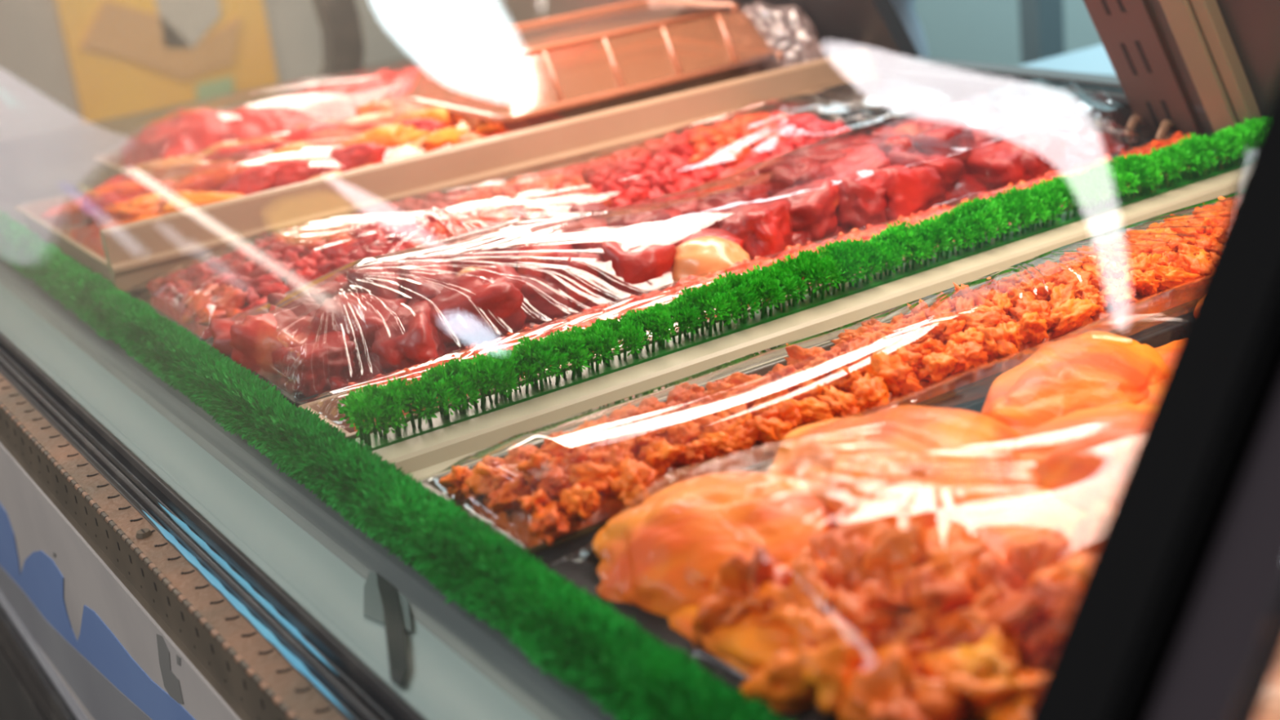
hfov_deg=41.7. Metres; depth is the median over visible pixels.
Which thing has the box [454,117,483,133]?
strip
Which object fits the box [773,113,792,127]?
meat
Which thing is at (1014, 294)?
chicken piece
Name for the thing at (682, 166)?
meat
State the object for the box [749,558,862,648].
piece
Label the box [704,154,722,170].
meat
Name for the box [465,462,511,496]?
chicken piece
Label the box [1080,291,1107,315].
chicken piece
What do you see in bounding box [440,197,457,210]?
meat
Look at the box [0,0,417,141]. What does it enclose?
wall
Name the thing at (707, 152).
meat
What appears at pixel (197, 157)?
strip
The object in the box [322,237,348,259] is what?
meat
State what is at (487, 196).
meat
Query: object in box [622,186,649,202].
meat
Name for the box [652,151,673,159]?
meat
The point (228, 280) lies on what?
meat
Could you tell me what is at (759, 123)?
meat
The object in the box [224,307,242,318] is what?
meat
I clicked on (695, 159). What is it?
meat
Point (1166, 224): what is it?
chicken piece
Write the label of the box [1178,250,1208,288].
chicken piece
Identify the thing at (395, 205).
meat
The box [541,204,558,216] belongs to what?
meat
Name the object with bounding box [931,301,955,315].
chicken piece
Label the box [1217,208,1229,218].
chicken piece
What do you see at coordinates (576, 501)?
chicken piece
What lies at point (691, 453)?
chicken piece
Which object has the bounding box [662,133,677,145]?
meat
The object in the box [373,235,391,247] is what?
meat
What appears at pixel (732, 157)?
meat
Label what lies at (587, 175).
meat
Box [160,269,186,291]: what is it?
meat
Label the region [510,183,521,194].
meat
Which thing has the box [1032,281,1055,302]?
chicken piece
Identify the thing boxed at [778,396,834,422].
chicken piece
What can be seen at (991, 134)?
beef chunk
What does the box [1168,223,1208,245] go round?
chicken piece
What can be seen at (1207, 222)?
chicken piece
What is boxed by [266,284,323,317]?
beef chunk
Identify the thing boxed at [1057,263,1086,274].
chicken piece
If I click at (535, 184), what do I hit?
meat
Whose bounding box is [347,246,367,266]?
meat
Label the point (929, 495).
chicken breast
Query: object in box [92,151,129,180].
tray
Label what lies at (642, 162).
meat
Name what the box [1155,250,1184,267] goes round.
chicken piece
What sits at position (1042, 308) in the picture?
chicken piece
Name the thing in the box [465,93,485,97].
strip
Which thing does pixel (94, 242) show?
meat
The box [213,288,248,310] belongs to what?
meat
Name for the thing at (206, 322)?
meat
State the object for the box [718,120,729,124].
meat
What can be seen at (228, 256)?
meat
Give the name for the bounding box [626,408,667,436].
chicken piece
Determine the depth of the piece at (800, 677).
0.63 m
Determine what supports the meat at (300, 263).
on the meat at (167, 304)
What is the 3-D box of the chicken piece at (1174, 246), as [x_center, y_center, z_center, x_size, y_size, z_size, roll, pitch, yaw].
[0.331,-0.069,1.058,0.023,0.021,0.031,-19,22,-31]
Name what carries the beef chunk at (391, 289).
on the red juice
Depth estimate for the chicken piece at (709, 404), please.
0.90 m
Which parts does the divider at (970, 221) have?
stem, stem, stem, stem, stem, stem, stem, stem, stem, stem, stem, stem, stem, stem, stem, stem, stem, stem, stem, stem, stem, stem, stem, stem, stem, stem, stem, stem, stem, stem, stem, stem, stem, stem, stem, stem, stem, stem, stem, stem, stem, stem, stem, stem, stem, stem, stem, stem, stem, stem, stem, stem, stem, stem, stem, stem, stem, stem, stem, stem, stem, stem, stem, stem, stem, stem, stem, stem, stem, stem, stem, stem, stem, stem, stem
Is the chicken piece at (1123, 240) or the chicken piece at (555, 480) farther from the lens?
the chicken piece at (1123, 240)
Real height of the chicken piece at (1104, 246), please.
0.017 m
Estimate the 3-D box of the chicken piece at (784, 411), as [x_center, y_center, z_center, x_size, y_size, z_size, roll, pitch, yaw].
[0.072,0.030,0.878,0.026,0.019,0.029,5,23,32]
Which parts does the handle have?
blade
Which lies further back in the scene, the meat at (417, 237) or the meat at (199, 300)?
the meat at (417, 237)
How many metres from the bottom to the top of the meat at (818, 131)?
0.018 m
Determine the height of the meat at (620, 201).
0.019 m
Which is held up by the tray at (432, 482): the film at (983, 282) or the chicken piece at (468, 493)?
the film at (983, 282)
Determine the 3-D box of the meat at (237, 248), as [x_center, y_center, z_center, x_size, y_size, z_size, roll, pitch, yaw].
[-0.320,-0.084,1.345,0.013,0.014,0.017,-12,20,-13]
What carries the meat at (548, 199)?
on the meat at (167, 304)
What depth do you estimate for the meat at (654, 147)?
1.49 m
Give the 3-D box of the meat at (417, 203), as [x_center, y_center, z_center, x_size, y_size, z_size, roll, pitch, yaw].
[-0.182,-0.127,1.394,0.017,0.014,0.018,-15,21,-23]
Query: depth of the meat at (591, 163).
1.46 m
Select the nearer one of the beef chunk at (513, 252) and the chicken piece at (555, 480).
the chicken piece at (555, 480)
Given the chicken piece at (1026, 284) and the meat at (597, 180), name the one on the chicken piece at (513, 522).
the chicken piece at (1026, 284)
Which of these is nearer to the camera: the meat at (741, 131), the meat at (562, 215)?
the meat at (562, 215)
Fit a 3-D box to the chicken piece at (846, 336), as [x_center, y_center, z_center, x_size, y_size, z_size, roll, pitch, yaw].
[0.125,-0.010,0.968,0.027,0.018,0.033,-12,20,-13]
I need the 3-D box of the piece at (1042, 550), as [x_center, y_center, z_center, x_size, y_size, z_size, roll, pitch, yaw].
[0.162,0.094,0.698,0.068,0.046,0.037,-22,24,-37]
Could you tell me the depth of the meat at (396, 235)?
1.31 m
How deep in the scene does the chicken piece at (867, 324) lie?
0.97 m
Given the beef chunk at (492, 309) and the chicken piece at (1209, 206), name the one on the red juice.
the beef chunk at (492, 309)
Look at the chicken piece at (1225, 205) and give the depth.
1.11 m
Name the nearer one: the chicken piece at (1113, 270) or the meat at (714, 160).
the chicken piece at (1113, 270)
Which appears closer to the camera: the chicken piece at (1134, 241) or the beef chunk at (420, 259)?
the chicken piece at (1134, 241)
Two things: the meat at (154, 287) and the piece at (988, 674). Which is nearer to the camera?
the piece at (988, 674)
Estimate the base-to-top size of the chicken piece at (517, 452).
0.018 m
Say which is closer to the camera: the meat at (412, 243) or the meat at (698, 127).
the meat at (412, 243)
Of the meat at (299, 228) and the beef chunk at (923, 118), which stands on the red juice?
the beef chunk at (923, 118)
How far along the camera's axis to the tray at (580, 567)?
0.77 m
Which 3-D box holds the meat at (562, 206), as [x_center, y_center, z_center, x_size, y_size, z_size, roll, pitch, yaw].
[-0.064,-0.123,1.364,0.018,0.015,0.013,-13,20,-18]
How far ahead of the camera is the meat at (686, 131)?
1.52 m
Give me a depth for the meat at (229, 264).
1.29 m
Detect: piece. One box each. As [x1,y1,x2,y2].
[437,465,474,501]
[455,266,487,277]
[460,472,482,502]
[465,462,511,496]
[469,287,1198,547]
[475,454,504,469]
[486,473,534,514]
[502,458,527,484]
[503,442,537,467]
[515,451,563,488]
[517,488,555,517]
[526,500,569,545]
[533,439,574,457]
[536,466,573,498]
[539,430,569,448]
[557,484,599,522]
[558,451,603,473]
[564,420,604,445]
[568,461,617,495]
[571,433,606,453]
[591,414,608,427]
[600,445,635,472]
[601,423,623,438]
[603,426,638,462]
[606,408,653,429]
[608,404,638,418]
[609,454,657,507]
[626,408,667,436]
[631,426,664,454]
[634,438,682,475]
[635,405,671,425]
[636,395,666,411]
[660,400,688,424]
[665,386,693,406]
[666,419,705,445]
[667,340,1177,715]
[670,235,750,285]
[672,440,705,467]
[674,401,715,422]
[680,382,705,394]
[686,391,719,416]
[688,408,735,457]
[690,431,743,460]
[691,546,792,647]
[703,380,737,397]
[711,383,755,411]
[715,372,742,382]
[715,394,747,419]
[724,424,760,457]
[726,373,777,386]
[726,411,754,429]
[733,374,773,410]
[740,609,872,714]
[745,416,794,453]
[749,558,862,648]
[750,380,789,416]
[756,400,802,431]
[764,363,797,383]
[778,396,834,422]
[782,368,815,394]
[783,342,825,369]
[786,514,894,591]
[789,379,829,400]
[800,356,835,382]
[816,385,862,417]
[818,346,847,368]
[820,364,863,392]
[830,325,876,344]
[830,339,863,354]
[831,580,893,643]
[837,643,960,719]
[843,336,872,367]
[847,350,888,377]
[849,373,889,413]
[851,331,898,355]
[852,568,977,646]
[860,519,990,597]
[861,321,881,331]
[862,351,923,397]
[870,322,905,341]
[873,343,924,381]
[879,335,912,352]
[884,592,1038,719]
[888,312,906,324]
[894,311,930,337]
[902,311,914,318]
[902,328,934,345]
[906,298,943,323]
[911,337,945,355]
[911,624,1048,719]
[914,351,958,383]
[923,311,973,345]
[929,292,955,307]
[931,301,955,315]
[941,585,1028,662]
[943,339,988,374]
[944,327,986,350]
[951,282,995,311]
[952,295,974,314]
[952,311,1002,333]
[967,303,1016,325]
[968,553,1030,599]
[974,276,1017,293]
[976,324,1019,362]
[982,289,1002,301]
[991,289,1013,315]
[993,320,1024,351]
[1000,575,1079,668]
[1001,273,1034,286]
[1005,519,1070,576]
[1007,286,1035,307]
[1008,295,1053,331]
[1014,276,1039,294]
[1017,311,1048,344]
[1019,266,1039,275]
[1024,551,1093,590]
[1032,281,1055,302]
[1034,265,1059,284]
[1040,260,1062,273]
[1047,297,1100,337]
[1048,282,1075,311]
[1051,266,1093,285]
[1057,252,1079,264]
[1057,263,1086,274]
[1057,500,1112,566]
[1058,256,1088,268]
[1069,244,1095,256]
[1071,251,1112,262]
[1074,277,1099,298]
[1080,269,1114,295]
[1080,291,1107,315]
[1082,252,1115,276]
[1093,241,1115,253]
[1099,284,1137,311]
[1101,237,1129,248]
[1104,262,1130,279]
[1108,251,1138,266]
[1112,239,1172,256]
[1112,272,1138,296]
[1120,252,1162,273]
[1123,230,1146,240]
[1128,234,1157,243]
[1129,269,1159,295]
[1144,263,1200,291]
[1145,222,1164,232]
[1145,231,1190,252]
[1150,224,1178,237]
[1151,219,1177,229]
[1155,222,1186,231]
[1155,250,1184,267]
[1163,215,1189,222]
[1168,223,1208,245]
[1175,241,1210,260]
[1177,221,1195,226]
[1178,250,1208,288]
[1186,208,1225,225]
[1192,217,1217,235]
[1193,235,1217,256]
[1201,205,1223,211]
[1208,226,1222,239]
[1213,195,1232,210]
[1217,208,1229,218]
[1217,219,1225,227]
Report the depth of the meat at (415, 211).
1.36 m
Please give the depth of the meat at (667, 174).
1.41 m
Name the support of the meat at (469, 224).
on the meat at (167, 304)
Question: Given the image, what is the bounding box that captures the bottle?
[890,0,928,57]
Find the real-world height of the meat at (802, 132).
0.014 m
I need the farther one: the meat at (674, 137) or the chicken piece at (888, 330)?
the meat at (674, 137)
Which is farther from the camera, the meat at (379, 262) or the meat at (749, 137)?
the meat at (749, 137)
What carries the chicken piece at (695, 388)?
in the tray at (432, 482)
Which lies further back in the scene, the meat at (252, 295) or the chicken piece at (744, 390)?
the meat at (252, 295)
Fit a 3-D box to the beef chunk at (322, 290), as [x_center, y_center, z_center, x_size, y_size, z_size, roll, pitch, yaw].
[-0.211,-0.035,1.199,0.069,0.050,0.064,-21,23,-35]
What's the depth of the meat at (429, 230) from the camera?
1.31 m
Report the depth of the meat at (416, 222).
1.32 m
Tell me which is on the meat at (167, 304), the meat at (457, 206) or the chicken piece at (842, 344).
the meat at (457, 206)
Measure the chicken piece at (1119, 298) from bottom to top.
0.016 m
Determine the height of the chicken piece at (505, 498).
0.017 m
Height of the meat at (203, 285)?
0.014 m
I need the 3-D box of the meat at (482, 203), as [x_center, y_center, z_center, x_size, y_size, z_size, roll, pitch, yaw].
[-0.128,-0.124,1.367,0.013,0.015,0.021,-16,21,-25]
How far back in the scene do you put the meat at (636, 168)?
1.43 m
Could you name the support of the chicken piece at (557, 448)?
on the chicken piece at (513, 522)
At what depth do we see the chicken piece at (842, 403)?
0.89 m
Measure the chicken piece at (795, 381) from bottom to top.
0.014 m
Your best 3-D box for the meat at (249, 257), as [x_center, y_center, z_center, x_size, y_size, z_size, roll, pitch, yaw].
[-0.297,-0.075,1.300,0.014,0.014,0.019,-22,24,-37]
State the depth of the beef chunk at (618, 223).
1.25 m
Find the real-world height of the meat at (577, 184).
0.018 m
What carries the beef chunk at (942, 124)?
on the red juice
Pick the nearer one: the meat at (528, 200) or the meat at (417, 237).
the meat at (417, 237)
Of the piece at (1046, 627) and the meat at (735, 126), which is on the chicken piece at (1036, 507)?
the piece at (1046, 627)
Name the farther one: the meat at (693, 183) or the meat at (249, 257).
the meat at (693, 183)
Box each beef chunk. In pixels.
[209,306,268,357]
[229,304,317,399]
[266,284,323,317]
[271,330,359,397]
[301,280,347,302]
[310,292,408,353]
[341,263,404,299]
[371,300,446,373]
[379,254,454,272]
[396,262,456,301]
[404,263,526,346]
[411,243,485,274]
[456,248,519,274]
[480,266,572,325]
[481,227,550,251]
[511,235,579,279]
[513,218,576,237]
[544,250,610,311]
[550,217,613,253]
[568,202,612,222]
[591,231,675,302]
[606,210,657,233]
[613,212,673,236]
[635,208,688,225]
[655,222,743,248]
[662,194,699,225]
[693,191,748,228]
[717,196,793,259]
[719,160,771,186]
[743,184,772,203]
[759,155,808,172]
[766,177,839,241]
[768,160,835,195]
[783,137,861,164]
[822,141,891,177]
[824,173,887,232]
[848,134,878,144]
[853,164,948,221]
[862,133,919,157]
[870,119,936,140]
[886,145,964,197]
[894,115,955,127]
[911,124,975,181]
[933,120,974,137]
[952,114,1000,130]
[964,138,1045,190]
[971,127,1024,143]
[1021,132,1066,173]
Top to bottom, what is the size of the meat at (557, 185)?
0.018 m
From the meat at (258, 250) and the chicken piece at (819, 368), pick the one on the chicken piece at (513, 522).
the chicken piece at (819, 368)
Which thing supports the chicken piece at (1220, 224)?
on the chicken piece at (513, 522)
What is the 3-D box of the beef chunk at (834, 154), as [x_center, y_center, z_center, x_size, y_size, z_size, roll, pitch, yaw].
[0.158,-0.155,1.370,0.057,0.048,0.075,-15,21,-21]
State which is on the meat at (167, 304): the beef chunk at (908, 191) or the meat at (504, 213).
the meat at (504, 213)
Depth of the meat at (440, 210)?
1.35 m
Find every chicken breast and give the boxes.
[592,471,834,617]
[700,589,935,671]
[767,404,1042,528]
[981,330,1167,427]
[1016,402,1151,512]
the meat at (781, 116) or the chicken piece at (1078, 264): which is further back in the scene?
the meat at (781, 116)
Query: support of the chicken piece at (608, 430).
on the chicken piece at (513, 522)
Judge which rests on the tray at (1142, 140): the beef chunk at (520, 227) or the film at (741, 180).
the film at (741, 180)
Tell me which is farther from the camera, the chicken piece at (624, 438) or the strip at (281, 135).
the strip at (281, 135)
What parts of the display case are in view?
moulding, panel, rail, frame, panel, frame, window sill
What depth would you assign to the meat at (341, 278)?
1.25 m
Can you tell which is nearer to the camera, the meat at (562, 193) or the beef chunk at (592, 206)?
the beef chunk at (592, 206)
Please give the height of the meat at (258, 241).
0.017 m
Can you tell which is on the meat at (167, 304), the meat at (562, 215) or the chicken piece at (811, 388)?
the meat at (562, 215)
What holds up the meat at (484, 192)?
on the meat at (167, 304)
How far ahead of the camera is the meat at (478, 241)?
1.31 m
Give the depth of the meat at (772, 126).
1.50 m
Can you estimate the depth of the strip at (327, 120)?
1.70 m
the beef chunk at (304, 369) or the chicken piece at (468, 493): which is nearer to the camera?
the chicken piece at (468, 493)
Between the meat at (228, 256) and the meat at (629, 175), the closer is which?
the meat at (228, 256)
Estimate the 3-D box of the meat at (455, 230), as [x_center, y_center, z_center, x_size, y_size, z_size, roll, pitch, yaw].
[-0.143,-0.098,1.320,0.016,0.017,0.026,2,21,25]
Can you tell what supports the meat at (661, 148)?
on the meat at (167, 304)
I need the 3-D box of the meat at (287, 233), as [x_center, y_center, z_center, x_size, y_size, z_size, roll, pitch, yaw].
[-0.275,-0.096,1.339,0.018,0.016,0.020,-1,20,17]
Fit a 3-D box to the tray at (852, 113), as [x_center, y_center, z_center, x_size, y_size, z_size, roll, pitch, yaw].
[-0.048,-0.119,1.449,0.746,0.034,0.192,-18,22,-28]
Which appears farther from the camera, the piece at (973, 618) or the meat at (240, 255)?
the meat at (240, 255)
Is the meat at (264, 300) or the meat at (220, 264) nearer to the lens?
the meat at (264, 300)
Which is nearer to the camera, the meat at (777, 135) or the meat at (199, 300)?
the meat at (199, 300)
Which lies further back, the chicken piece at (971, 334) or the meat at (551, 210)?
the meat at (551, 210)
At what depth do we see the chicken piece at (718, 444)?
0.85 m
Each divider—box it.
[99,49,880,291]
[337,115,1265,450]
[371,166,1245,481]
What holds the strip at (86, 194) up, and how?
on the meat at (94, 242)
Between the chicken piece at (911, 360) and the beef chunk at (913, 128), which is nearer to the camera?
the chicken piece at (911, 360)
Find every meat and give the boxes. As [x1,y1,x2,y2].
[39,79,544,258]
[120,41,617,170]
[146,277,163,297]
[150,113,854,338]
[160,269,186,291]
[162,282,175,294]
[172,288,191,302]
[174,280,192,290]
[181,290,197,308]
[182,289,216,325]
[184,262,203,273]
[185,262,210,280]
[193,265,215,279]
[195,275,218,291]
[195,301,217,319]
[197,310,226,326]
[201,283,218,293]
[203,257,219,266]
[211,257,228,269]
[212,284,234,299]
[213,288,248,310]
[217,274,237,287]
[220,252,231,259]
[222,258,239,273]
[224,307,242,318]
[231,245,242,254]
[231,247,254,262]
[232,260,255,278]
[234,275,251,291]
[239,244,254,250]
[242,274,284,288]
[244,254,261,268]
[244,286,259,305]
[247,296,267,310]
[248,262,275,278]
[253,235,268,248]
[253,242,269,256]
[254,282,286,297]
[258,249,284,264]
[266,235,288,248]
[266,243,284,254]
[268,261,295,280]
[270,231,283,236]
[280,244,311,259]
[282,249,299,262]
[283,227,301,240]
[286,266,318,288]
[289,231,316,244]
[293,226,303,232]
[293,256,316,270]
[303,222,324,239]
[303,237,326,254]
[306,217,320,228]
[306,249,324,264]
[314,259,337,275]
[320,229,338,243]
[321,217,335,231]
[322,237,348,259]
[324,272,347,282]
[328,222,347,235]
[334,216,346,222]
[334,257,359,276]
[336,233,357,244]
[337,226,358,239]
[340,217,362,229]
[347,235,376,252]
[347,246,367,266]
[349,213,382,222]
[351,227,374,239]
[356,217,377,229]
[361,208,382,217]
[364,244,387,265]
[372,261,383,264]
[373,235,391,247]
[377,203,396,215]
[380,212,399,222]
[380,217,404,234]
[384,227,404,242]
[386,244,406,259]
[392,201,402,208]
[397,202,416,214]
[397,213,413,227]
[404,232,426,242]
[404,240,425,257]
[406,207,421,219]
[408,200,424,208]
[408,218,425,227]
[415,220,446,241]
[416,207,437,222]
[420,200,444,210]
[427,198,442,202]
[431,235,448,248]
[432,204,455,217]
[437,211,460,234]
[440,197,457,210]
[447,225,468,242]
[453,203,468,213]
[455,192,479,210]
[457,207,473,218]
[461,237,484,245]
[462,213,478,231]
[471,186,489,194]
[474,199,490,214]
[474,213,502,227]
[476,205,498,218]
[479,192,495,203]
[485,197,513,211]
[488,185,506,202]
[488,228,501,234]
[494,206,515,230]
[499,186,522,199]
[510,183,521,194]
[514,193,543,209]
[520,182,541,191]
[520,184,535,196]
[520,186,534,191]
[521,200,542,217]
[532,176,547,183]
[533,192,560,206]
[534,213,555,221]
[535,182,556,197]
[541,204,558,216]
[546,174,564,184]
[547,177,563,192]
[553,196,569,215]
[556,182,577,199]
[560,215,568,221]
[561,173,583,185]
[564,168,583,178]
[568,175,584,186]
[568,189,588,210]
[574,163,587,168]
[577,182,599,202]
[580,164,600,184]
[587,161,607,168]
[587,176,606,189]
[596,168,614,180]
[596,194,612,207]
[598,160,621,172]
[601,181,624,201]
[604,160,615,164]
[608,174,628,188]
[613,149,632,158]
[613,196,631,206]
[615,155,628,165]
[615,163,643,175]
[621,171,637,183]
[622,157,648,171]
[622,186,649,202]
[626,177,649,189]
[632,147,644,155]
[632,151,650,161]
[639,168,658,179]
[643,138,662,149]
[644,141,659,151]
[645,159,666,174]
[645,173,669,190]
[646,186,666,199]
[647,151,653,157]
[652,144,671,155]
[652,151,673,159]
[659,170,678,184]
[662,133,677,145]
[662,184,678,194]
[663,154,684,165]
[668,135,692,146]
[668,140,694,155]
[669,159,693,175]
[676,146,695,158]
[681,129,689,137]
[685,178,704,188]
[687,129,699,137]
[688,133,710,147]
[688,151,705,165]
[689,126,711,134]
[693,142,710,155]
[698,146,715,159]
[698,169,719,182]
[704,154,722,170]
[706,129,722,138]
[708,135,727,147]
[709,124,717,129]
[710,145,730,156]
[716,123,731,133]
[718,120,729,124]
[720,127,739,139]
[720,150,746,166]
[724,136,746,149]
[727,115,751,128]
[729,141,751,156]
[737,119,755,135]
[739,129,759,146]
[741,114,759,119]
[747,157,763,161]
[751,117,762,126]
[751,126,767,139]
[754,138,775,155]
[758,112,774,123]
[759,130,789,142]
[764,122,777,130]
[769,111,782,118]
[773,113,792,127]
[773,124,797,138]
[773,139,793,150]
[776,117,807,128]
[777,146,793,155]
[790,134,808,149]
[793,128,811,142]
[795,113,815,124]
[805,122,829,139]
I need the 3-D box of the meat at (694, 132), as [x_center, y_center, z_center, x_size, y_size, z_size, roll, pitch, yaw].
[0.051,-0.198,1.505,0.015,0.014,0.026,-15,21,-22]
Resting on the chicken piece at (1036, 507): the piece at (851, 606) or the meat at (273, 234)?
the piece at (851, 606)
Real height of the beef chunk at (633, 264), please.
0.055 m
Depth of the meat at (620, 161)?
1.45 m
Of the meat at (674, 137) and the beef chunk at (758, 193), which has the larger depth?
the meat at (674, 137)
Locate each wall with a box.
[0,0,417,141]
[914,0,1102,66]
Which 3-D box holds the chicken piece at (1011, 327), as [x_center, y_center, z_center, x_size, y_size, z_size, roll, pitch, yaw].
[0.208,-0.014,0.948,0.024,0.016,0.019,-11,20,-12]
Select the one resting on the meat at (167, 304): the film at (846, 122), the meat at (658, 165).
the meat at (658, 165)
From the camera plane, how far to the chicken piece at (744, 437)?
0.86 m
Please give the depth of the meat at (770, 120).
1.53 m
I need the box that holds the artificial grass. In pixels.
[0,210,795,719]
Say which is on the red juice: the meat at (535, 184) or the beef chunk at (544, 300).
the beef chunk at (544, 300)
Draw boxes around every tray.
[13,188,111,282]
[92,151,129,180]
[124,106,919,343]
[207,121,1156,408]
[297,154,1239,439]
[416,299,1193,555]
[533,306,1191,719]
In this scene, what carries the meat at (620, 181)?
on the meat at (167, 304)
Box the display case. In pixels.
[0,0,1279,719]
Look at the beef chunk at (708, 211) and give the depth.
1.28 m
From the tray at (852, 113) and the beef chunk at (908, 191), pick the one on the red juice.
the beef chunk at (908, 191)
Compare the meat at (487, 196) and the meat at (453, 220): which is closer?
the meat at (453, 220)
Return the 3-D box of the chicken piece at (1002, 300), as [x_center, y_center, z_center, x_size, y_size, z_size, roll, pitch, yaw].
[0.210,-0.031,0.980,0.015,0.014,0.028,-1,20,17]
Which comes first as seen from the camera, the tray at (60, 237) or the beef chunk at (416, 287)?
the beef chunk at (416, 287)
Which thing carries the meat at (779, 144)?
on the meat at (167, 304)
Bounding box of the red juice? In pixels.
[326,116,1129,389]
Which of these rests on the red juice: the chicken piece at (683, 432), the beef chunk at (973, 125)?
the beef chunk at (973, 125)
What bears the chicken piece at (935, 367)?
on the chicken piece at (513, 522)
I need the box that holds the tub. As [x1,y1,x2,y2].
[400,0,785,132]
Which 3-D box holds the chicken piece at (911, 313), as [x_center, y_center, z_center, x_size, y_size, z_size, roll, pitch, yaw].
[0.163,-0.023,0.991,0.023,0.018,0.025,11,26,42]
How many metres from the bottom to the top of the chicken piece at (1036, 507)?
0.049 m
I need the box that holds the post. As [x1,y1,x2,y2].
[1018,0,1065,65]
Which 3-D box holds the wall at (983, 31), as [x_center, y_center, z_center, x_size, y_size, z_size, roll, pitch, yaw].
[1.321,-0.927,1.866,0.068,2.516,6.120,-18,22,-28]
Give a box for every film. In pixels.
[17,111,421,237]
[92,40,619,159]
[122,76,959,290]
[204,78,1157,342]
[302,133,1199,401]
[417,191,1235,479]
[553,277,1202,562]
[714,0,825,62]
[798,77,963,135]
[987,94,1138,151]
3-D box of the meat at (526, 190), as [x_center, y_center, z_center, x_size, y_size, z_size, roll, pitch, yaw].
[-0.091,-0.133,1.381,0.015,0.020,0.020,-7,19,0]
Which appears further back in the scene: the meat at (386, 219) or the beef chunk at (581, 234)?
the meat at (386, 219)
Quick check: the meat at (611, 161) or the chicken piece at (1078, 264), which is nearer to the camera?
the chicken piece at (1078, 264)
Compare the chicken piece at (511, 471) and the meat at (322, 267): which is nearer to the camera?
the chicken piece at (511, 471)
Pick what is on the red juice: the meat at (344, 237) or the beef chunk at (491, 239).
the beef chunk at (491, 239)
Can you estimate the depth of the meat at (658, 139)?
1.52 m
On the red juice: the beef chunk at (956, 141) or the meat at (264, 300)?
the beef chunk at (956, 141)
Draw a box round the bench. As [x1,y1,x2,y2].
[1018,44,1116,76]
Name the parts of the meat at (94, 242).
meat strip, meat strip, meat strip, meat strip, meat strip, meat strip, meat strip, meat strip, meat strip, meat strip, meat strip, meat strip, meat strip, meat strip, meat strip, meat strip, meat strip, meat strip, meat strip, meat strip, meat strip, meat strip, meat strip, meat strip, meat strip, meat strip, meat strip, meat strip, meat strip, meat strip, meat strip, meat strip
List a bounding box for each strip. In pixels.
[81,180,120,204]
[100,173,140,185]
[166,154,207,159]
[208,139,244,154]
[240,128,292,145]
[247,137,282,145]
[293,119,339,128]
[307,170,342,180]
[345,111,394,121]
[347,161,384,171]
[437,95,463,104]
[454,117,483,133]
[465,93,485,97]
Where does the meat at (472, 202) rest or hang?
on the meat at (167, 304)
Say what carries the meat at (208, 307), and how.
on the meat at (167, 304)
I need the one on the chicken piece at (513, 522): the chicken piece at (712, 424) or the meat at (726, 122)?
the chicken piece at (712, 424)
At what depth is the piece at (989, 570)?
0.67 m
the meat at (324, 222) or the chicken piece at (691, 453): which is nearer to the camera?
the chicken piece at (691, 453)
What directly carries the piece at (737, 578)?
on the chicken piece at (1036, 507)
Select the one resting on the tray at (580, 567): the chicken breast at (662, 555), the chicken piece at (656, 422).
the chicken breast at (662, 555)
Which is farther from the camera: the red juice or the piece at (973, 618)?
the red juice
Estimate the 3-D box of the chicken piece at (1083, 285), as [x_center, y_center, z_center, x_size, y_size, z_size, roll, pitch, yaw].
[0.261,-0.040,0.996,0.017,0.014,0.021,-8,19,-3]
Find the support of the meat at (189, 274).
on the meat at (167, 304)
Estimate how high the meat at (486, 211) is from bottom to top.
0.015 m
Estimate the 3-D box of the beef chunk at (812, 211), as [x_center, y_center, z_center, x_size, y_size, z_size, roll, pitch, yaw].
[0.125,-0.112,1.277,0.061,0.050,0.057,-21,23,-35]
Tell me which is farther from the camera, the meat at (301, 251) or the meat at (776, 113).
the meat at (776, 113)
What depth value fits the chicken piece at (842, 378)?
0.91 m
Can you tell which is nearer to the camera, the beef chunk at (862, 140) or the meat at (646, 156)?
the beef chunk at (862, 140)
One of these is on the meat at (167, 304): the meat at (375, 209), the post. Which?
the meat at (375, 209)
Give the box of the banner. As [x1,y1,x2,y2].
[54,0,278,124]
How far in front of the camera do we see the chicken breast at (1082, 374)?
0.86 m
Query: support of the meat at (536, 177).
on the meat at (167, 304)
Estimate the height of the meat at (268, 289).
0.014 m
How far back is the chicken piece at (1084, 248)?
1.08 m
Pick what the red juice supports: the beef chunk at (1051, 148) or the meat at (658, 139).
the beef chunk at (1051, 148)
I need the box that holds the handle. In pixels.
[363,569,411,689]
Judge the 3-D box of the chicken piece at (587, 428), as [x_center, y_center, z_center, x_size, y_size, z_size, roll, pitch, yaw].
[-0.031,0.044,0.868,0.031,0.022,0.018,-15,21,-22]
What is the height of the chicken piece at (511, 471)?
0.015 m
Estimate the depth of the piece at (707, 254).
1.18 m
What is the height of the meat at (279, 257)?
0.019 m
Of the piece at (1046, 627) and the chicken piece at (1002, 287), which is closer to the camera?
the piece at (1046, 627)
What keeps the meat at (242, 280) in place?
on the meat at (167, 304)
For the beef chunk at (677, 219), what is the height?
0.041 m
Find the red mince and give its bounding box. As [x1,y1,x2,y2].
[346,131,1217,431]
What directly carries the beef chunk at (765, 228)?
on the red juice
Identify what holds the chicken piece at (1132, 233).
on the chicken piece at (513, 522)
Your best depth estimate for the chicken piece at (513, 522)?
0.88 m
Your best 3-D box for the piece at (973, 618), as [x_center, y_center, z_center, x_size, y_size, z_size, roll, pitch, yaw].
[0.134,0.108,0.648,0.039,0.044,0.041,8,24,37]
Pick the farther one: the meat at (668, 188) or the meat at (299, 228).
the meat at (668, 188)
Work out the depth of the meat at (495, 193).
1.40 m

